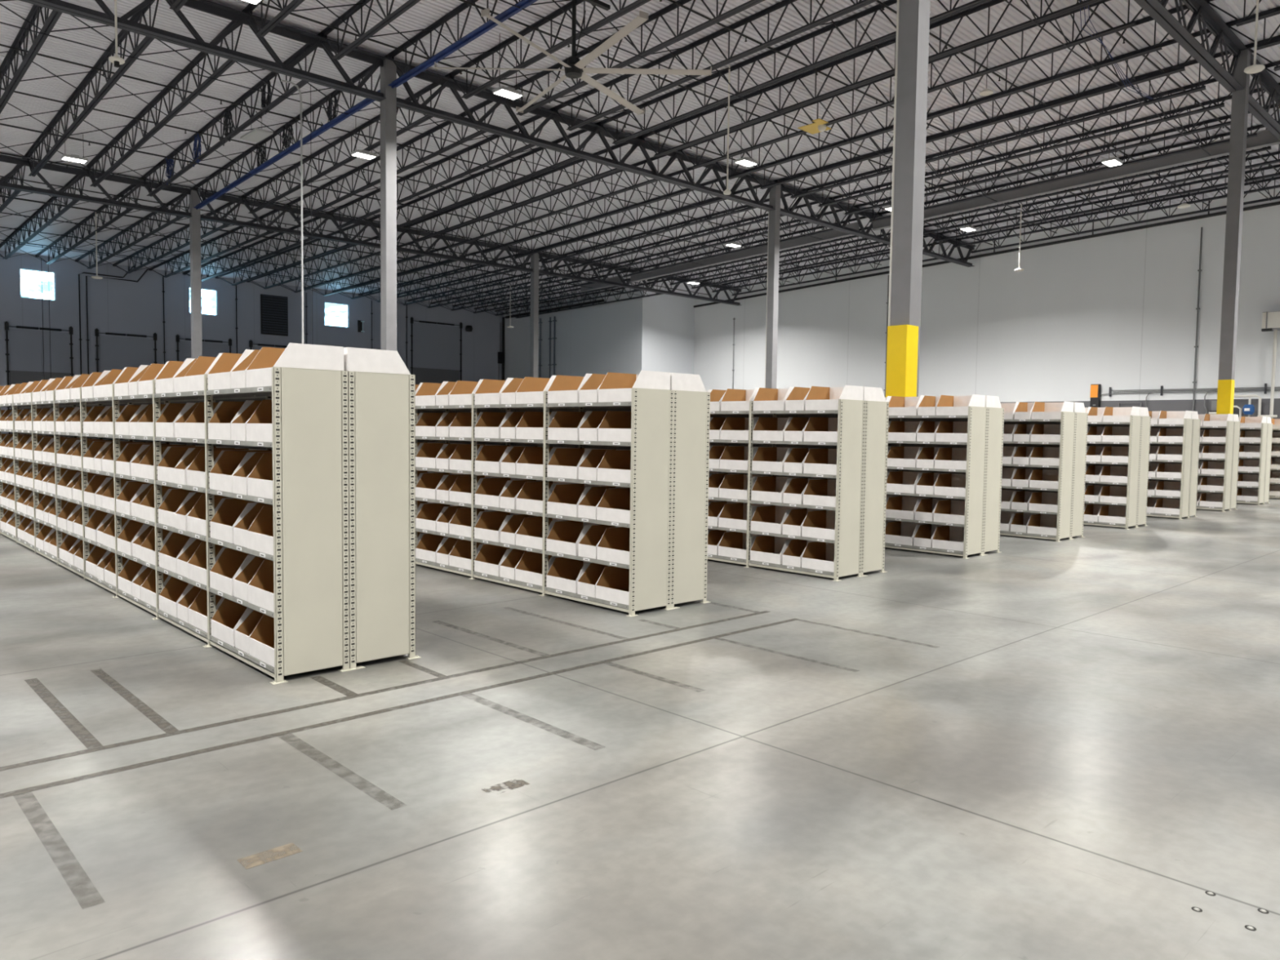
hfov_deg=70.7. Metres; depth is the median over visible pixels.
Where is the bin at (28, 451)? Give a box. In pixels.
[25,436,71,459]
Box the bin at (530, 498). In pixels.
[515,480,577,512]
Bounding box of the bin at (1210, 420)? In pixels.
[1203,413,1232,426]
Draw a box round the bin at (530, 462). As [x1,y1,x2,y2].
[515,447,574,476]
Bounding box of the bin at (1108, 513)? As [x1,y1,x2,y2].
[1098,505,1126,524]
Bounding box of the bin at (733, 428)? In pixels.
[720,417,758,439]
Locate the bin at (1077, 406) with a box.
[1073,402,1085,413]
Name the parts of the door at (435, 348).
panel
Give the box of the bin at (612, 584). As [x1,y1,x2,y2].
[595,565,629,604]
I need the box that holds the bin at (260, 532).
[247,505,273,555]
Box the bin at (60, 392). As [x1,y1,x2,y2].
[55,374,80,399]
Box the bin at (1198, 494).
[1196,492,1202,506]
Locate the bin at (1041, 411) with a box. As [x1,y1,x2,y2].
[1031,401,1073,419]
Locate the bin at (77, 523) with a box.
[73,507,96,536]
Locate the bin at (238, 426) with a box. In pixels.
[231,400,262,440]
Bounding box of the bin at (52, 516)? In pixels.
[48,499,68,525]
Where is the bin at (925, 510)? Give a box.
[915,498,947,521]
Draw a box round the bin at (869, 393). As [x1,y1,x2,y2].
[862,386,885,401]
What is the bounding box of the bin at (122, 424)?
[115,404,147,435]
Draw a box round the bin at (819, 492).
[803,479,835,506]
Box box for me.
[1208,400,1217,413]
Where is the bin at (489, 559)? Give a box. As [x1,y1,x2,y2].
[474,544,512,576]
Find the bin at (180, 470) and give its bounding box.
[173,448,246,484]
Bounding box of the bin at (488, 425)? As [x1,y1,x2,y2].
[474,411,512,438]
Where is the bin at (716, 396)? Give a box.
[710,389,726,411]
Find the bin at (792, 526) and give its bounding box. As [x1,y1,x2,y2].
[782,508,823,536]
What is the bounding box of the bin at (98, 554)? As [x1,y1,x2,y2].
[85,546,111,577]
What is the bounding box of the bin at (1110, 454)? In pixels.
[1101,446,1128,462]
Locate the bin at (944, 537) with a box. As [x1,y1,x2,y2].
[932,525,964,551]
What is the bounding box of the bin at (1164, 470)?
[1156,463,1182,478]
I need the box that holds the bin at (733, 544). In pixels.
[718,531,763,559]
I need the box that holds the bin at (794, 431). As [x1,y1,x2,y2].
[783,417,809,441]
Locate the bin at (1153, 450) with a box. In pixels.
[1149,445,1159,459]
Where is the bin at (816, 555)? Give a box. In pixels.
[801,541,834,572]
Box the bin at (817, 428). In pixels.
[804,417,837,442]
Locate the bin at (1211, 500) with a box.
[1199,493,1222,507]
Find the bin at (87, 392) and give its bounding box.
[81,370,111,398]
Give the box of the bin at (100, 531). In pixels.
[96,515,114,544]
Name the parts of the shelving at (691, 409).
post, post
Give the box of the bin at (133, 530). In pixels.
[116,520,150,555]
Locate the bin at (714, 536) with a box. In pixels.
[707,529,731,555]
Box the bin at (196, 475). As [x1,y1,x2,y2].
[186,448,266,488]
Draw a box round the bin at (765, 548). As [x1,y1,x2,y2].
[750,535,797,564]
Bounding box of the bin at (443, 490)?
[436,474,481,501]
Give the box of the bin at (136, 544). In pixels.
[132,525,155,559]
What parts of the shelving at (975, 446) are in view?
panel, post, shelf, shelf, shelf, shelf, shelf, shelf, panel, post, panel, post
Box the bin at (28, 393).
[24,379,42,402]
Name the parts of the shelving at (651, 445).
post, shelf, panel, shelf, shelf, shelf, shelf, shelf, post, shelf, post, panel, shelf, shelf, shelf, shelf, shelf, post, shelf, panel, post, post, shelf, shelf, shelf, shelf, shelf, shelf, panel, post, panel, post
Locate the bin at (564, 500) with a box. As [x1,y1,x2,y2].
[546,483,613,516]
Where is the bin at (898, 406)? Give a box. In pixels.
[888,395,924,415]
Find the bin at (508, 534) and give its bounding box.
[500,514,539,545]
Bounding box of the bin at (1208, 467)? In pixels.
[1200,461,1224,475]
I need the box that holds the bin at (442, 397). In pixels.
[435,381,456,405]
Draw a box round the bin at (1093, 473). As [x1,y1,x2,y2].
[1084,465,1105,481]
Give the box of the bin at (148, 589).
[140,568,171,607]
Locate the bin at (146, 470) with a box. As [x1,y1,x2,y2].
[138,444,204,479]
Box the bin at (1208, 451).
[1201,445,1225,458]
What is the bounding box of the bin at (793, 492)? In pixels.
[782,477,822,504]
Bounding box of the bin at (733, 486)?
[719,474,769,499]
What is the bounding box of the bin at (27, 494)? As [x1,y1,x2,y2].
[16,489,33,512]
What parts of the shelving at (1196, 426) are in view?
post, post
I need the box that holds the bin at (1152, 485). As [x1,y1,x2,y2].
[1147,480,1162,495]
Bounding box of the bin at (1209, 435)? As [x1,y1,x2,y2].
[1202,429,1226,442]
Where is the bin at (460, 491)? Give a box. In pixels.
[449,475,503,503]
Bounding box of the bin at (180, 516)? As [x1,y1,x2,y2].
[174,492,205,530]
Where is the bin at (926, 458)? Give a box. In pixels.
[915,447,949,468]
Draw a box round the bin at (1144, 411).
[1139,407,1149,416]
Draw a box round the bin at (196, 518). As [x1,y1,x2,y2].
[186,494,234,536]
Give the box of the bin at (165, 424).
[155,402,195,437]
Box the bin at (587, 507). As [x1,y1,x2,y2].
[577,485,630,519]
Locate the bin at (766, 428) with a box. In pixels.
[752,417,792,440]
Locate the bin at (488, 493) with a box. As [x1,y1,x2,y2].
[475,477,533,507]
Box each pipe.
[0,44,881,265]
[0,88,833,274]
[0,123,789,281]
[0,152,748,288]
[0,175,711,295]
[0,195,620,292]
[0,212,591,297]
[0,226,559,302]
[0,239,530,307]
[78,266,133,374]
[85,268,148,373]
[257,1,992,244]
[458,0,1057,233]
[502,299,604,380]
[537,318,542,377]
[548,316,551,377]
[551,316,556,375]
[659,0,1128,220]
[876,0,1208,205]
[1075,0,1279,172]
[1233,405,1241,417]
[1234,395,1261,416]
[1247,397,1251,417]
[1257,414,1277,417]
[1269,329,1277,418]
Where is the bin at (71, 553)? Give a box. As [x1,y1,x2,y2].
[67,539,83,565]
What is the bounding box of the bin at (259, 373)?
[246,342,343,387]
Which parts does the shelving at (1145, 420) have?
post, post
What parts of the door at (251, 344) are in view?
panel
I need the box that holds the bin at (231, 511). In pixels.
[209,498,257,543]
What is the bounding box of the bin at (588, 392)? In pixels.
[578,373,605,402]
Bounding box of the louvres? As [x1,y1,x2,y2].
[260,293,288,336]
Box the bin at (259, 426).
[246,399,272,442]
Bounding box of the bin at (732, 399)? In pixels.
[720,387,759,410]
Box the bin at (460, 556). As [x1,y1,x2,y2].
[448,539,488,570]
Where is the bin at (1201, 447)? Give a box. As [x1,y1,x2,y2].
[1199,445,1204,457]
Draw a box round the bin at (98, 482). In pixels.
[83,475,113,505]
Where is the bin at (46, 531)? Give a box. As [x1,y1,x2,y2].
[35,524,55,550]
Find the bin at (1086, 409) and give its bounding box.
[1084,406,1090,413]
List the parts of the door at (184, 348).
panel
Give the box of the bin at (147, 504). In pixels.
[139,485,178,522]
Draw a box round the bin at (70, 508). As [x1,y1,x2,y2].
[57,502,82,530]
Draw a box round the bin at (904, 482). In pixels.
[886,471,925,493]
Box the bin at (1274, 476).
[1270,471,1279,482]
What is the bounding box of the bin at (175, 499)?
[158,488,197,527]
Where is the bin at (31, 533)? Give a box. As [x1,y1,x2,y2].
[27,522,44,545]
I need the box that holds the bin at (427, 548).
[415,533,448,562]
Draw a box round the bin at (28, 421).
[25,408,42,430]
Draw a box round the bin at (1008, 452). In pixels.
[1002,445,1017,463]
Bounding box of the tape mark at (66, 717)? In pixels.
[24,678,102,749]
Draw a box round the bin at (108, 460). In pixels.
[102,442,153,472]
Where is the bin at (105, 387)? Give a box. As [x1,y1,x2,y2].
[99,367,126,397]
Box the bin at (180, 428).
[174,402,199,437]
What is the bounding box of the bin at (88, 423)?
[83,405,111,433]
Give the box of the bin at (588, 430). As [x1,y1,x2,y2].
[578,411,606,440]
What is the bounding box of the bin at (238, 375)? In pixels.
[231,349,259,388]
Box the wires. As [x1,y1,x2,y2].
[1080,0,1159,102]
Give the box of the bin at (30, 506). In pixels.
[26,493,46,517]
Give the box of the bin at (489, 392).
[475,377,513,404]
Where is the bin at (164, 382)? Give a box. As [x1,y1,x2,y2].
[155,358,195,393]
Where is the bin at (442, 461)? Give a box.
[435,444,466,469]
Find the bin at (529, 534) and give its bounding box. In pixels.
[515,516,571,550]
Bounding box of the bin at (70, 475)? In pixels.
[57,470,81,497]
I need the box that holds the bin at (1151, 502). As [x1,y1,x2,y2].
[1146,497,1161,512]
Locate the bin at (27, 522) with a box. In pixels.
[17,517,34,540]
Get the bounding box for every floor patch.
[236,842,302,869]
[482,779,528,792]
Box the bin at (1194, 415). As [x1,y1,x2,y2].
[1191,410,1198,419]
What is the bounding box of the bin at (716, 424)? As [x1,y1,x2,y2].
[709,417,725,439]
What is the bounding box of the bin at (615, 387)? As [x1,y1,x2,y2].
[598,370,670,402]
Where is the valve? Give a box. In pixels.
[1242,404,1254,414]
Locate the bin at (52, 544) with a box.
[48,532,68,556]
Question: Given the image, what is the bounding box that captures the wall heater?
[1261,311,1279,331]
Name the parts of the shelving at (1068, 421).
shelf, shelf, shelf, shelf, panel, shelf, shelf, post, panel, post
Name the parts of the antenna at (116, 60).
dish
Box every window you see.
[19,267,55,301]
[188,286,217,315]
[324,302,348,328]
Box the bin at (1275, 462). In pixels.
[1270,457,1279,469]
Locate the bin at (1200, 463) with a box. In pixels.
[1198,461,1203,473]
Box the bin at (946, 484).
[933,473,965,497]
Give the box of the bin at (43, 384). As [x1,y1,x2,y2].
[32,378,55,401]
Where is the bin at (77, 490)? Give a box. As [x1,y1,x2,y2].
[72,472,100,502]
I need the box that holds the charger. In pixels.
[1089,384,1101,407]
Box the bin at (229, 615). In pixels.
[210,598,253,646]
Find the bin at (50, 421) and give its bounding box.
[45,407,66,431]
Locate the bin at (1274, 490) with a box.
[1269,484,1279,496]
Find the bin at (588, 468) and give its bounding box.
[578,448,617,480]
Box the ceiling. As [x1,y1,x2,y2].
[0,0,1279,311]
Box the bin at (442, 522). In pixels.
[436,506,470,533]
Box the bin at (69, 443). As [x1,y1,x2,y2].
[56,439,109,465]
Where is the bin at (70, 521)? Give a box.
[66,506,82,533]
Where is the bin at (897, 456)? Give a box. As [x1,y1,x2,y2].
[887,446,922,467]
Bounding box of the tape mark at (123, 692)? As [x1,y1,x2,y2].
[89,668,178,733]
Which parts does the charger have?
orange panel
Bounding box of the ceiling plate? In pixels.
[797,102,831,133]
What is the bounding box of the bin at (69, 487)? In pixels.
[66,472,90,498]
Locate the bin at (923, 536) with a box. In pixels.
[913,524,942,547]
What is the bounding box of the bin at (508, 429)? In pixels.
[500,412,524,439]
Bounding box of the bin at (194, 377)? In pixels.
[184,353,222,391]
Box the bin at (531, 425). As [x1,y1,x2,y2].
[515,411,556,439]
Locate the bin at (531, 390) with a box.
[515,375,555,404]
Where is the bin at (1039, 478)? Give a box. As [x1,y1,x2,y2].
[1029,469,1058,488]
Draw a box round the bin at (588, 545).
[577,524,622,559]
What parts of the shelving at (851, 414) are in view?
shelf, shelf, shelf, shelf, shelf, panel, shelf, post, post, shelf, shelf, shelf, shelf, shelf, shelf, panel, post, panel, post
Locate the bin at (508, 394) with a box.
[501,377,523,404]
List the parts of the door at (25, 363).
panel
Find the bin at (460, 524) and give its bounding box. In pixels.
[448,507,495,537]
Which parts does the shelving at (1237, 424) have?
post, post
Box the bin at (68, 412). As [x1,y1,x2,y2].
[55,407,79,431]
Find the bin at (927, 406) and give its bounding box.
[917,395,940,415]
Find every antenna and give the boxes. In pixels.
[91,212,102,279]
[108,0,124,67]
[506,280,513,328]
[723,65,731,195]
[1013,202,1023,271]
[1244,0,1265,74]
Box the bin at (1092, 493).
[1084,484,1106,502]
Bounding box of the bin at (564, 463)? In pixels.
[546,448,607,479]
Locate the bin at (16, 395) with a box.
[13,381,33,403]
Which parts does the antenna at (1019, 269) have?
dish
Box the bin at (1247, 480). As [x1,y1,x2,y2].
[1237,474,1258,486]
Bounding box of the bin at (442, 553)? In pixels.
[436,537,460,564]
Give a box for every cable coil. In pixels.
[163,155,173,185]
[190,133,201,167]
[221,109,233,146]
[253,142,265,173]
[255,78,271,118]
[278,124,293,151]
[320,93,337,125]
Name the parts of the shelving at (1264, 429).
shelf, shelf, shelf, shelf, panel, shelf, shelf, post, panel, post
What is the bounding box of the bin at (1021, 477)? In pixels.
[1012,468,1037,487]
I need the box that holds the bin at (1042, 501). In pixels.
[1028,491,1057,512]
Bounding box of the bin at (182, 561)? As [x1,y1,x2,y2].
[176,538,203,577]
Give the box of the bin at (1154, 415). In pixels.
[1148,410,1160,424]
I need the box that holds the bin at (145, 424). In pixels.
[137,403,168,436]
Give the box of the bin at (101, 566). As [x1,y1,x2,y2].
[97,551,115,581]
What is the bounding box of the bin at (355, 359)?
[343,346,410,374]
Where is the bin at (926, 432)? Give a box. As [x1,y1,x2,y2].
[916,421,939,441]
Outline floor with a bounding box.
[0,497,1279,959]
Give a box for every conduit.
[162,275,165,364]
[235,284,238,353]
[280,79,303,343]
[305,293,307,343]
[370,300,373,348]
[405,304,408,368]
[732,317,735,389]
[884,275,888,397]
[1099,390,1279,398]
[1111,386,1279,391]
[1112,388,1279,392]
[1118,402,1142,407]
[1145,391,1155,407]
[1192,226,1202,411]
[1204,391,1213,413]
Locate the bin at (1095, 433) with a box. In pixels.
[1086,426,1104,441]
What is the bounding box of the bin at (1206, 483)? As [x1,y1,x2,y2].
[1200,477,1223,491]
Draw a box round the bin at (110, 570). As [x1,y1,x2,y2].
[104,555,128,586]
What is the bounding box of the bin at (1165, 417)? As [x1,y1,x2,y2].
[1158,410,1191,424]
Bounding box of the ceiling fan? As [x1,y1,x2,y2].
[434,0,711,115]
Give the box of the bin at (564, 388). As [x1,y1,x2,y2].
[547,373,591,403]
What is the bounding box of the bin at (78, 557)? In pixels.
[74,542,95,570]
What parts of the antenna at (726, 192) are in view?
dish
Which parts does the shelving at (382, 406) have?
post, foot plate, post, foot plate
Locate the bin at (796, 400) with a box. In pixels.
[785,386,810,410]
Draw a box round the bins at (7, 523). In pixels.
[0,379,1271,552]
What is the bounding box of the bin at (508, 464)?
[501,446,551,474]
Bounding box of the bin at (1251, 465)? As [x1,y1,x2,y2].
[1238,459,1259,471]
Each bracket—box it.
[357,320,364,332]
[1108,386,1111,396]
[1160,386,1163,395]
[1263,383,1266,394]
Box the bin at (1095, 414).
[1087,407,1105,422]
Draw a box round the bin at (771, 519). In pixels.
[751,505,804,533]
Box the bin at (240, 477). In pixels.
[232,452,272,494]
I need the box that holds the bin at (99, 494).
[95,477,113,507]
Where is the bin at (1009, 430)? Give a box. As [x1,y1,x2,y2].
[1003,423,1017,441]
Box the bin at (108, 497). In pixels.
[102,478,137,511]
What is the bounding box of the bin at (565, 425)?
[547,410,591,440]
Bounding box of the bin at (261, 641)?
[248,613,274,666]
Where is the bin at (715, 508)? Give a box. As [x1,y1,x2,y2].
[707,501,739,526]
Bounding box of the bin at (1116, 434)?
[1102,426,1129,442]
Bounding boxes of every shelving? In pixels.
[0,366,355,684]
[348,371,421,670]
[415,387,673,617]
[670,390,711,608]
[707,399,865,581]
[861,400,888,576]
[884,406,987,559]
[982,407,1004,555]
[1000,411,1075,542]
[1071,412,1088,539]
[1083,415,1142,529]
[1137,416,1151,527]
[1146,418,1193,519]
[1188,418,1200,518]
[1196,421,1234,511]
[1230,421,1240,510]
[1236,422,1267,505]
[1263,422,1272,503]
[1269,428,1279,498]
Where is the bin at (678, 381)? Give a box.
[670,372,706,391]
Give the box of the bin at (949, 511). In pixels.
[933,499,964,524]
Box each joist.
[0,4,62,113]
[0,157,25,213]
[0,168,85,259]
[24,0,159,177]
[35,178,141,264]
[74,188,192,269]
[84,10,243,186]
[112,196,239,273]
[140,34,318,196]
[148,204,284,277]
[168,0,187,11]
[182,213,328,281]
[192,56,386,209]
[215,220,368,285]
[241,75,445,213]
[242,0,304,37]
[246,226,404,288]
[279,237,435,293]
[286,99,495,221]
[305,242,467,296]
[318,0,421,60]
[328,108,551,228]
[332,248,497,299]
[358,249,531,302]
[368,123,595,235]
[385,0,537,88]
[396,257,558,305]
[404,137,637,241]
[407,262,584,307]
[431,264,612,311]
[440,155,671,248]
[445,0,651,99]
[453,268,635,313]
[474,278,655,315]
[475,166,706,253]
[494,276,680,318]
[505,170,743,258]
[508,0,764,115]
[533,180,773,263]
[550,0,878,130]
[563,189,802,268]
[589,201,822,273]
[595,0,991,144]
[613,208,846,277]
[637,0,1102,157]
[638,213,876,281]
[666,226,890,284]
[678,0,1143,168]
[681,232,890,288]
[693,200,1279,307]
[702,235,933,292]
[716,4,1189,179]
[722,240,951,295]
[743,28,1211,189]
[773,49,1232,198]
[802,73,1231,207]
[828,87,1265,214]
[853,103,1279,222]
[877,120,1278,222]
[923,143,1279,234]
[923,151,1279,242]
[937,164,1279,248]
[956,176,1279,253]
[1205,0,1279,26]
[1225,6,1279,50]
[1244,35,1279,71]
[1263,60,1279,77]
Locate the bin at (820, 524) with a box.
[801,510,835,540]
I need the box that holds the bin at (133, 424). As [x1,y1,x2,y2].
[128,404,150,435]
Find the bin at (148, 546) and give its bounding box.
[140,527,172,564]
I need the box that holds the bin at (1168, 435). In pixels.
[1158,427,1183,442]
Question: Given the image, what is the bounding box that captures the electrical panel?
[497,322,504,379]
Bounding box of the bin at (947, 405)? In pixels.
[936,394,985,415]
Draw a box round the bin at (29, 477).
[26,464,49,488]
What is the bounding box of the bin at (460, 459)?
[449,444,506,471]
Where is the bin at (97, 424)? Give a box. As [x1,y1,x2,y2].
[93,405,112,433]
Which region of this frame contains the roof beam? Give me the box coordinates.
[541,128,1279,292]
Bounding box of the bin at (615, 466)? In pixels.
[597,449,631,483]
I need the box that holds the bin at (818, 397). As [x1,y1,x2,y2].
[804,385,863,410]
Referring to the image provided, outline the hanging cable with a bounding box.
[310,84,312,322]
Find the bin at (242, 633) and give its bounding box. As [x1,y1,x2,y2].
[235,609,263,653]
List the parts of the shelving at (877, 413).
post, post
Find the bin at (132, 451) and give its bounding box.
[115,443,184,475]
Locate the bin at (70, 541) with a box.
[58,534,80,562]
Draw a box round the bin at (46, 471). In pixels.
[34,466,54,490]
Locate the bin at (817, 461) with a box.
[803,448,836,475]
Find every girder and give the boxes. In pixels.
[0,154,191,217]
[18,0,389,102]
[200,190,534,272]
[396,62,775,211]
[538,252,742,305]
[780,184,976,266]
[1133,0,1246,92]
[1232,53,1279,141]
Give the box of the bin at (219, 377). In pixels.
[207,349,253,390]
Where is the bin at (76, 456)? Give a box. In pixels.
[71,440,121,467]
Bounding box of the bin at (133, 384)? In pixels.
[128,364,150,395]
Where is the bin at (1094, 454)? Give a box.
[1085,445,1104,462]
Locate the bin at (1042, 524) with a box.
[1026,514,1057,535]
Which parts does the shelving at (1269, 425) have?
post, post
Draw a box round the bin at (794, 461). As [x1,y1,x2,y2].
[783,448,825,473]
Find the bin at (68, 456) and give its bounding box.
[65,440,80,466]
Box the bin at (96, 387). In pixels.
[93,372,109,397]
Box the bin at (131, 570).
[117,559,147,595]
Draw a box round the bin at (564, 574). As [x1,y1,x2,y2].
[546,556,591,593]
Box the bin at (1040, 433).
[1031,424,1060,442]
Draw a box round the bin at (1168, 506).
[1154,498,1180,515]
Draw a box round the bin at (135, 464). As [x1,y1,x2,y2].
[130,444,153,476]
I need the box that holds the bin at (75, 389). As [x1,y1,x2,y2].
[70,372,93,399]
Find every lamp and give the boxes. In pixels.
[61,133,87,163]
[243,0,262,4]
[351,120,376,159]
[465,325,472,331]
[492,33,523,99]
[686,271,700,284]
[724,219,741,247]
[734,114,758,166]
[884,172,891,211]
[959,192,976,231]
[979,43,993,96]
[1101,104,1123,166]
[1177,167,1191,208]
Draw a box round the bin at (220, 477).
[208,450,272,492]
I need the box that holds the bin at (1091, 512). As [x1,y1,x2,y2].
[1084,504,1105,521]
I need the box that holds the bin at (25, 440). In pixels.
[14,435,53,457]
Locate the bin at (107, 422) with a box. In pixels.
[101,404,127,434]
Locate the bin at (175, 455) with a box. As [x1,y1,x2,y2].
[157,446,235,483]
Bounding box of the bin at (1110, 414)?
[1102,406,1139,422]
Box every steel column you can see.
[189,189,202,358]
[380,57,399,351]
[529,252,540,377]
[764,183,782,388]
[885,0,930,397]
[1216,47,1253,413]
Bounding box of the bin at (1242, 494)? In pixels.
[1236,488,1257,501]
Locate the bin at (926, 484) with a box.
[915,472,943,494]
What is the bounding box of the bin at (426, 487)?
[415,472,462,499]
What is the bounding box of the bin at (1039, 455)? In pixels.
[1030,447,1059,466]
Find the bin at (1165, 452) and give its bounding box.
[1156,445,1182,460]
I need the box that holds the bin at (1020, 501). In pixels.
[1011,490,1039,510]
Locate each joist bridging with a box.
[0,0,889,257]
[0,50,854,273]
[0,97,799,284]
[0,141,751,292]
[0,175,648,297]
[0,204,599,303]
[0,226,556,311]
[0,242,518,317]
[269,0,1001,247]
[498,0,1079,235]
[758,0,1169,217]
[1004,0,1272,200]
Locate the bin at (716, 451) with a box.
[708,445,740,468]
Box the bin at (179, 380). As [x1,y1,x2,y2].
[173,358,197,392]
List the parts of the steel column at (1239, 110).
cap plate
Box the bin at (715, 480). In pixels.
[708,473,737,497]
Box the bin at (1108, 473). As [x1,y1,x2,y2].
[1100,466,1128,483]
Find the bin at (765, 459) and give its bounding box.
[751,447,796,471]
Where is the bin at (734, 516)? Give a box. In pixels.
[718,502,770,529]
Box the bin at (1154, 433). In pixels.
[1150,428,1159,441]
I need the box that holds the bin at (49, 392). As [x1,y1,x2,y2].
[45,376,66,400]
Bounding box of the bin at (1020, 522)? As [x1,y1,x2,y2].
[1010,512,1039,533]
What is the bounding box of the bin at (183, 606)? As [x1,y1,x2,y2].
[177,586,201,622]
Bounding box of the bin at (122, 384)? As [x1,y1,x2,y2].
[114,364,148,396]
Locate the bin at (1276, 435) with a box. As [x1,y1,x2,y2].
[1271,431,1279,442]
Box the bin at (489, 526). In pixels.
[474,511,520,542]
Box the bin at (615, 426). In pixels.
[597,410,631,441]
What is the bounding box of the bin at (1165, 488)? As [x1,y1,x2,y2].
[1155,480,1181,497]
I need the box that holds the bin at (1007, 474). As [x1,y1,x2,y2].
[1001,467,1017,486]
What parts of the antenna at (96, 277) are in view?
dish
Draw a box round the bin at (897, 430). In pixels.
[888,421,923,441]
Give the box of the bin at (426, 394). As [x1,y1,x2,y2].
[415,381,448,405]
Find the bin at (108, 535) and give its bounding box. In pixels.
[102,517,130,549]
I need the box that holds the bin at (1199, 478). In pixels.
[1197,476,1204,489]
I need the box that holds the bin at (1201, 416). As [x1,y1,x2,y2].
[1197,413,1204,426]
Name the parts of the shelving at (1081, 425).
post, post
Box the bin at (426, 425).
[415,412,448,436]
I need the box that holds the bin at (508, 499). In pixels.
[499,480,542,509]
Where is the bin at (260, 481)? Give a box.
[247,453,272,498]
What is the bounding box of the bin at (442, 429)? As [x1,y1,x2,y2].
[435,412,457,436]
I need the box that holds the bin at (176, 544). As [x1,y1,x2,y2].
[159,532,195,573]
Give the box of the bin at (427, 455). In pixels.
[415,443,463,468]
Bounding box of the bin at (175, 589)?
[159,576,194,617]
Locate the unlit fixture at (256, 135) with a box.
[240,106,272,142]
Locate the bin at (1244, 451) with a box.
[1238,445,1260,457]
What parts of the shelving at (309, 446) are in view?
post, shelf, shelf, shelf, shelf, shelf, shelf, post, shelf, shelf, shelf, shelf, shelf, shelf, panel, post, shelf, shelf, shelf, panel, shelf, shelf, shelf, post, shelf, panel, shelf, shelf, shelf, shelf, shelf, post, post, panel, shelf, shelf, shelf, shelf, shelf, shelf, post, panel, post, shelf, post, shelf, shelf, shelf, shelf, shelf, panel, post, shelf, post, shelf, shelf, shelf, shelf, shelf, panel, foot plate, post, shelf, shelf, shelf, shelf, shelf, panel, shelf, shelf, post, post, foot plate, panel, post, foot plate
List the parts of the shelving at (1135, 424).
shelf, shelf, shelf, shelf, panel, shelf, shelf, post, panel, post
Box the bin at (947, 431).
[935,421,968,442]
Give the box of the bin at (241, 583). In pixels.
[233,555,265,601]
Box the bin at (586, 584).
[577,562,610,597]
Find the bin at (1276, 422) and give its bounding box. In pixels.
[1271,418,1279,428]
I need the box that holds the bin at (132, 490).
[115,481,151,515]
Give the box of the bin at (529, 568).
[515,551,560,586]
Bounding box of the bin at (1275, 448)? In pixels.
[1271,444,1279,455]
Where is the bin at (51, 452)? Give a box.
[46,438,96,462]
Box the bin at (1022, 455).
[1013,446,1040,464]
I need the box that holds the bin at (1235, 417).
[1232,413,1239,421]
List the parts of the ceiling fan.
down rod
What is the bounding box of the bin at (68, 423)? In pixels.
[65,408,79,432]
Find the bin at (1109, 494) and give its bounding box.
[1099,485,1127,503]
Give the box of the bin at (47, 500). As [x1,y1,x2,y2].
[35,495,55,520]
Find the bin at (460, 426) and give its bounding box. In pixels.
[449,412,483,437]
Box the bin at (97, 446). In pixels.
[82,440,133,470]
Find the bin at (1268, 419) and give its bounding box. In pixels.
[1266,417,1271,423]
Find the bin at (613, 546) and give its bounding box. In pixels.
[596,527,630,564]
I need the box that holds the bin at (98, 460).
[94,441,146,471]
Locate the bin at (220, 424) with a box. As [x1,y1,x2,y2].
[208,400,253,439]
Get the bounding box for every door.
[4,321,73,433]
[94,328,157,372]
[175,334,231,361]
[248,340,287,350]
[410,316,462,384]
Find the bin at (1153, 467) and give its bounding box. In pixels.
[1148,462,1161,477]
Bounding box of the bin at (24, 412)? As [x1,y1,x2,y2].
[14,408,31,430]
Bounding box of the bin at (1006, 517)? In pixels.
[1000,511,1019,531]
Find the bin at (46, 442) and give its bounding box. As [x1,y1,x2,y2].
[34,437,80,461]
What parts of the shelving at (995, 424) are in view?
post, post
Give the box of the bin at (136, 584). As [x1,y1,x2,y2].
[132,567,152,599]
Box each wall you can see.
[0,250,503,433]
[503,286,694,380]
[693,187,1279,418]
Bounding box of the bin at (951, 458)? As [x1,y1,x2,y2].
[934,447,966,470]
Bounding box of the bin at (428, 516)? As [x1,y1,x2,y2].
[415,502,457,531]
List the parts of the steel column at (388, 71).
cap plate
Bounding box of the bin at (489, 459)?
[475,445,529,473]
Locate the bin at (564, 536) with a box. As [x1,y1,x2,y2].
[546,520,602,555]
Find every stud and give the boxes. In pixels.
[1191,906,1202,911]
[1204,890,1215,896]
[1244,924,1256,930]
[1257,908,1268,913]
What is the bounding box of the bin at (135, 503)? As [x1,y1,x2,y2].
[131,484,154,517]
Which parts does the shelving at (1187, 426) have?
shelf, shelf, shelf, panel, shelf, shelf, shelf, post, panel, post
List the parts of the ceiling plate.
plate, plate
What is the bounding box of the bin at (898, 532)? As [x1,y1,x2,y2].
[884,520,925,545]
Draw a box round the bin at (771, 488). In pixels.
[751,475,805,502]
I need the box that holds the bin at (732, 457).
[719,446,768,470]
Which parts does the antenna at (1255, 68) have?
dish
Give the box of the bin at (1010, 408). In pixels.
[1000,401,1018,419]
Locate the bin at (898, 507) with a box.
[885,496,930,519]
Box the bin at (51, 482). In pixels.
[47,468,72,494]
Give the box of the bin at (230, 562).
[209,547,255,595]
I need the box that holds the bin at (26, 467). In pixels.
[15,462,32,484]
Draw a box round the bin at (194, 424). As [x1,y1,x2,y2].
[184,401,222,439]
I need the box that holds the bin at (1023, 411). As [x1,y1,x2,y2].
[1013,402,1034,419]

